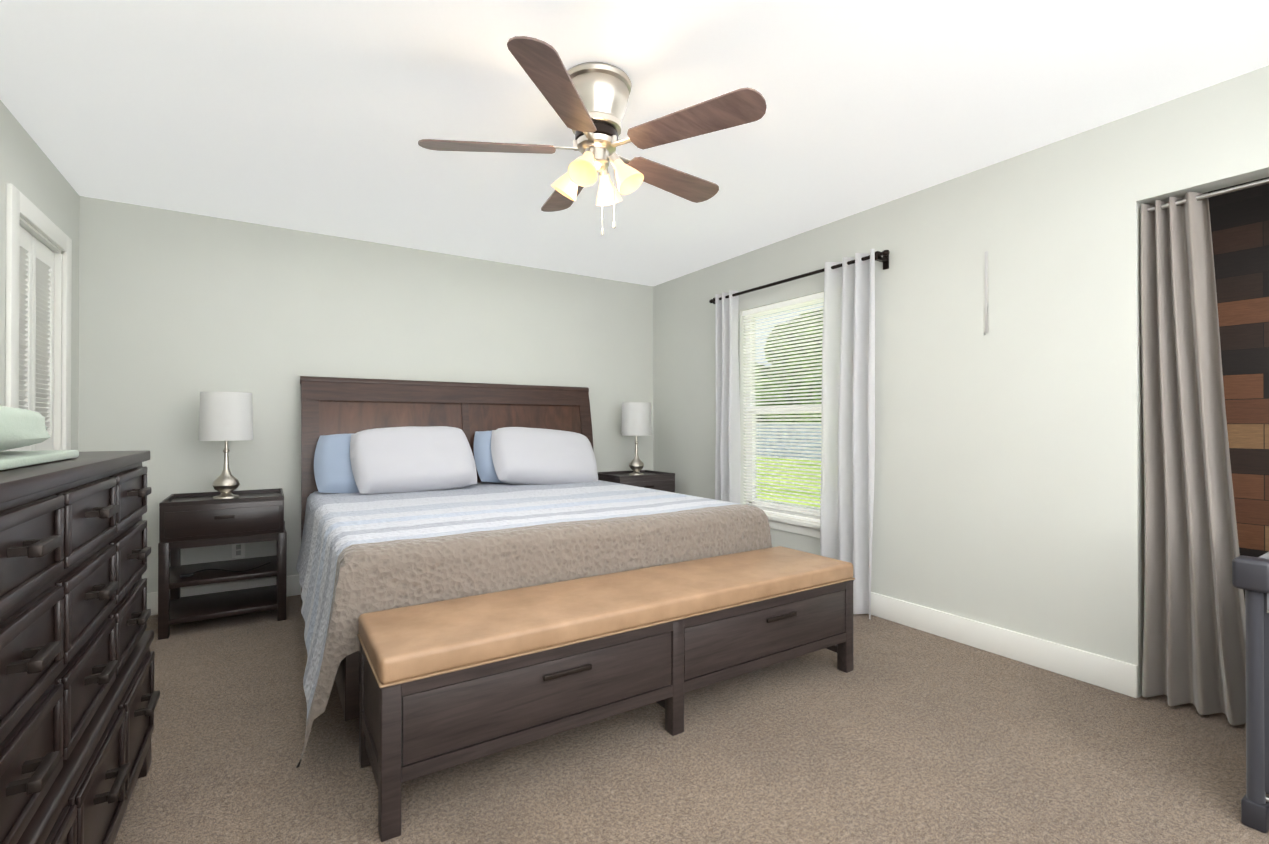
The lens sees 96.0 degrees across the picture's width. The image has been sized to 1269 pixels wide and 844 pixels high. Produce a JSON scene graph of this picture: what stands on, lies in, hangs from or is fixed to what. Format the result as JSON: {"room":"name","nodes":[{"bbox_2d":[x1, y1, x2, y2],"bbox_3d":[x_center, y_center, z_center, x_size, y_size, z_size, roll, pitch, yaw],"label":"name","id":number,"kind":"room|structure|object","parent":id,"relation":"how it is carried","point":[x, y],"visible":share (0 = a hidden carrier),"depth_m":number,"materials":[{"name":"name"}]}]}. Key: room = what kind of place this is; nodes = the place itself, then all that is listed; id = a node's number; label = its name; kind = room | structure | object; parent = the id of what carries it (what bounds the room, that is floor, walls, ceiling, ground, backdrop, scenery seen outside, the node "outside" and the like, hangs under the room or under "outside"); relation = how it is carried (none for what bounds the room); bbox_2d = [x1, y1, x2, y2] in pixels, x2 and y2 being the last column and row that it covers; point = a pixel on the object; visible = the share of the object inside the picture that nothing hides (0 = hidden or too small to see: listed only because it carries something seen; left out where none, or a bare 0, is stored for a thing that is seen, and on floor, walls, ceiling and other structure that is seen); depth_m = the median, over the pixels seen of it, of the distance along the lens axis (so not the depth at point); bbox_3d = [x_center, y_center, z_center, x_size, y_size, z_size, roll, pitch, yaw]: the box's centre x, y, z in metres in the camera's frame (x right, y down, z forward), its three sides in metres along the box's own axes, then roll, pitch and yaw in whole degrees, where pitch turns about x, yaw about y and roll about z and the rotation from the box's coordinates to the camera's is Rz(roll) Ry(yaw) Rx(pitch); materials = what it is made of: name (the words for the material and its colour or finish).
{"room":"bedroom","nodes":[
{"label":"bedroom","id":0,"kind":"room"},
{"bbox_2d":[0,100,79,450],"bbox_3d":[-1.829,-0.079,1.061,0.120,2.440,5.120,0,0,-33],"label":"wall","id":1,"kind":"structure","parent":0,"point":[29,170],"depth_m":2.66,"materials":[{"name":"paint"}]},
{"bbox_2d":[19,226,53,450],"bbox_3d":[-2.840,0.131,2.673,0.033,2.012,0.638,0,0,-33],"label":"closet door","id":2,"kind":"structure","parent":1,"relation":"in","point":[36,325],"depth_m":2.75,"materials":[{"name":"white"}]},
{"bbox_2d":[5,183,71,450],"bbox_3d":[-2.849,0.084,2.669,0.138,2.130,0.850,0,0,-33],"label":"trim","id":3,"kind":"structure","parent":1,"relation":"attached to","point":[18,203],"depth_m":2.77,"materials":[{"name":"white wood"}]},
{"bbox_2d":[78,196,652,592],"bbox_3d":[-1.549,-0.063,4.351,5.700,2.440,0.120,0,0,-33],"label":"wall","id":4,"kind":"structure","parent":0,"point":[179,312],"depth_m":3.78,"materials":[{"name":"paint"}]},
{"bbox_2d":[147,575,300,614],"bbox_3d":[-1.486,1.089,4.303,3.960,0.135,0.019,0,0,-33],"label":"baseboard","id":5,"kind":"structure","parent":4,"relation":"attached to","point":[293,585],"depth_m":3.61,"materials":[{"name":"white"}]},
{"bbox_2d":[232,543,244,558],"bbox_3d":[-2.525,0.815,3.646,0.070,0.103,0.008,0,0,-33],"label":"wall outlet","id":6,"kind":"object","parent":4,"relation":"attached to","point":[238,550],"visible":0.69,"depth_m":3.64,"materials":[{"name":"white plastic"}]},
{"bbox_2d":[0,0,1268,285],"bbox_3d":[-0.136,-1.343,2.150,5.700,0.100,5.360,0,0,-33],"label":"ceiling","id":7,"kind":"structure","parent":0,"point":[318,116],"depth_m":2.29,"materials":[{"name":"paint"}]},
{"bbox_2d":[418,36,766,235],"bbox_3d":[-0.132,-1.000,2.216,1.246,0.584,1.253,0,0,-33],"label":"fan","id":8,"kind":"object","parent":7,"relation":"hanging from","point":[587,101],"visible":1,"depth_m":2.08,"materials":[{"name":"brown wood"}]},
{"bbox_2d":[114,595,1268,843],"bbox_3d":[-0.136,1.197,2.138,5.700,0.100,5.360,0,0,-33],"label":"floor","id":9,"kind":"structure","parent":0,"point":[902,735],"depth_m":1.91,"materials":[{"name":"carpet"}]},
{"bbox_2d":[0,450,159,843],"bbox_3d":[-1.450,0.617,1.181,0.602,1.050,1.448,0,0,-33],"label":"dresser","id":10,"kind":"object","parent":9,"relation":"on","point":[79,696],"visible":1,"depth_m":1.18,"materials":[{"name":"brown wood"}]},
{"bbox_2d":[0,406,78,470],"bbox_3d":[-1.365,0.022,0.973,0.444,0.135,0.908,0,0,-33],"label":"changing pad","id":11,"kind":"object","parent":10,"relation":"on","point":[19,427],"visible":0.98,"depth_m":1.16,"materials":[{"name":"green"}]},
{"bbox_2d":[158,488,286,639],"bbox_3d":[-2.397,0.791,3.372,0.580,0.722,0.497,0,0,-33],"label":"nightstand","id":12,"kind":"object","parent":9,"relation":"on","point":[194,520],"visible":1,"depth_m":3.23,"materials":[{"name":"brown wood"}]},
{"bbox_2d":[180,562,270,577],"bbox_3d":[-2.356,0.853,3.311,0.422,0.016,0.164,0,0,-33],"label":"cord","id":13,"kind":"object","parent":12,"relation":"in","point":[186,575],"visible":0.96,"depth_m":3.29,"materials":[{"name":"black plastic"}]},
{"bbox_2d":[199,392,252,499],"bbox_3d":[-2.407,0.140,3.373,0.262,0.624,0.262,0,0,-33],"label":"lamp","id":14,"kind":"object","parent":12,"relation":"on","point":[226,417],"visible":1,"depth_m":3.29,"materials":[{"name":"white fabric"}]},
{"bbox_2d":[296,376,771,767],"bbox_3d":[-0.768,0.423,3.405,2.272,1.460,2.266,0,0,-33],"label":"bed","id":15,"kind":"object","parent":9,"relation":"on","point":[413,492],"visible":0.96,"depth_m":2.98,"materials":[{"name":"beige fabric"}]},
{"bbox_2d":[357,546,854,841],"bbox_3d":[0.043,0.898,2.286,2.032,0.498,0.468,0,0,-33],"label":"bench","id":16,"kind":"object","parent":9,"relation":"on","point":[445,684],"visible":1,"depth_m":1.93,"materials":[{"name":"brown wood"}]},
{"bbox_2d":[598,470,674,492],"bbox_3d":[0.000,0.799,4.918,0.565,0.722,0.477,0,0,-33],"label":"nightstand","id":17,"kind":"object","parent":9,"relation":"on","point":[658,480],"visible":0.19,"depth_m":4.78,"materials":[{"name":"brown wood"}]},
{"bbox_2d":[621,402,651,475],"bbox_3d":[0.017,0.147,4.936,0.262,0.624,0.262,0,0,-33],"label":"lamp","id":18,"kind":"object","parent":17,"relation":"on","point":[636,419],"visible":1,"depth_m":4.84,"materials":[{"name":"white fabric"}]},
{"bbox_2d":[1232,552,1268,832],"bbox_3d":[2.290,0.764,1.369,0.705,0.757,1.075,0,0,-33],"label":"playpen","id":19,"kind":"object","parent":9,"relation":"on","point":[1250,575],"visible":1,"depth_m":1.60,"materials":[{"name":"grey fabric"}]},
{"bbox_2d":[653,65,1268,697],"bbox_3d":[1.621,-0.068,3.239,0.120,2.440,5.170,0,0,-33],"label":"wall","id":20,"kind":"structure","parent":0,"point":[1009,469],"depth_m":2.71,"materials":[{"name":"paint"}]},
{"bbox_2d":[746,299,822,537],"bbox_3d":[1.108,-0.047,4.003,0.150,1.615,1.030,0,0,-33],"label":"window","id":21,"kind":"structure","parent":20,"relation":"in","point":[800,526],"depth_m":4.10,"materials":[{"name":"white plastic"}]},
{"bbox_2d":[742,292,823,522],"bbox_3d":[1.096,-0.092,3.995,0.056,1.520,0.954,0,0,-33],"label":"window blinds","id":22,"kind":"object","parent":21,"relation":"attached to","point":[788,304],"visible":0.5,"depth_m":4.05,"materials":[{"name":"white plastic"}]},
{"bbox_2d":[709,249,889,619],"bbox_3d":[1.042,0.073,3.913,0.126,2.141,1.560,0,0,-33],"label":"window curtain","id":23,"kind":"object","parent":20,"relation":"hanging from","point":[847,437],"visible":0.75,"depth_m":3.49,"materials":[{"name":"white fabric"}]},
{"bbox_2d":[984,251,987,334],"bbox_3d":[1.765,-0.649,2.878,0.027,0.422,0.014,0,0,-33],"label":"strip","id":24,"kind":"object","parent":20,"relation":"attached to","point":[986,292],"visible":1,"depth_m":2.88,"materials":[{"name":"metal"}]},
{"bbox_2d":[871,592,1137,697],"bbox_3d":[1.136,1.087,3.867,0.015,0.135,3.540,0,0,-33],"label":"baseboard","id":25,"kind":"structure","parent":20,"relation":"attached to","point":[1118,676],"depth_m":2.75,"materials":[{"name":"white"}]},
{"bbox_2d":[1140,178,1268,724],"bbox_3d":[2.506,0.108,1.810,0.110,2.043,1.408,0,0,-33],"label":"curtain","id":26,"kind":"object","parent":20,"relation":"hanging from","point":[1194,643],"visible":0.98,"depth_m":2.29,"materials":[{"name":"beige fabric"}]},
{"label":"outside","id":27,"kind":"structure","parent":0,"visible":0},
{"bbox_2d":[756,455,820,508],"bbox_3d":[22.346,1.690,32.123,65.900,0.100,110.000,0,0,-33],"label":"ground","id":28,"kind":"structure","parent":27,"point":[809,497],"depth_m":14.97,"materials":[{"name":"green plant"}]},
{"bbox_2d":[756,424,820,458],"bbox_3d":[7.206,0.816,26.084,0.080,1.590,96.140,0,0,-33],"label":"fence","id":29,"kind":"object","parent":28,"relation":"on","point":[789,439],"depth_m":26.18,"materials":[{"name":"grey wood"}]},
{"bbox_2d":[755,310,822,421],"bbox_3d":[12.294,-3.259,33.722,16.564,10.880,86.536,0,0,-33],"label":"trees","id":30,"kind":"object","parent":28,"relation":"on","point":[791,372],"depth_m":28.98,"materials":[{"name":"green plant"}]}
]}

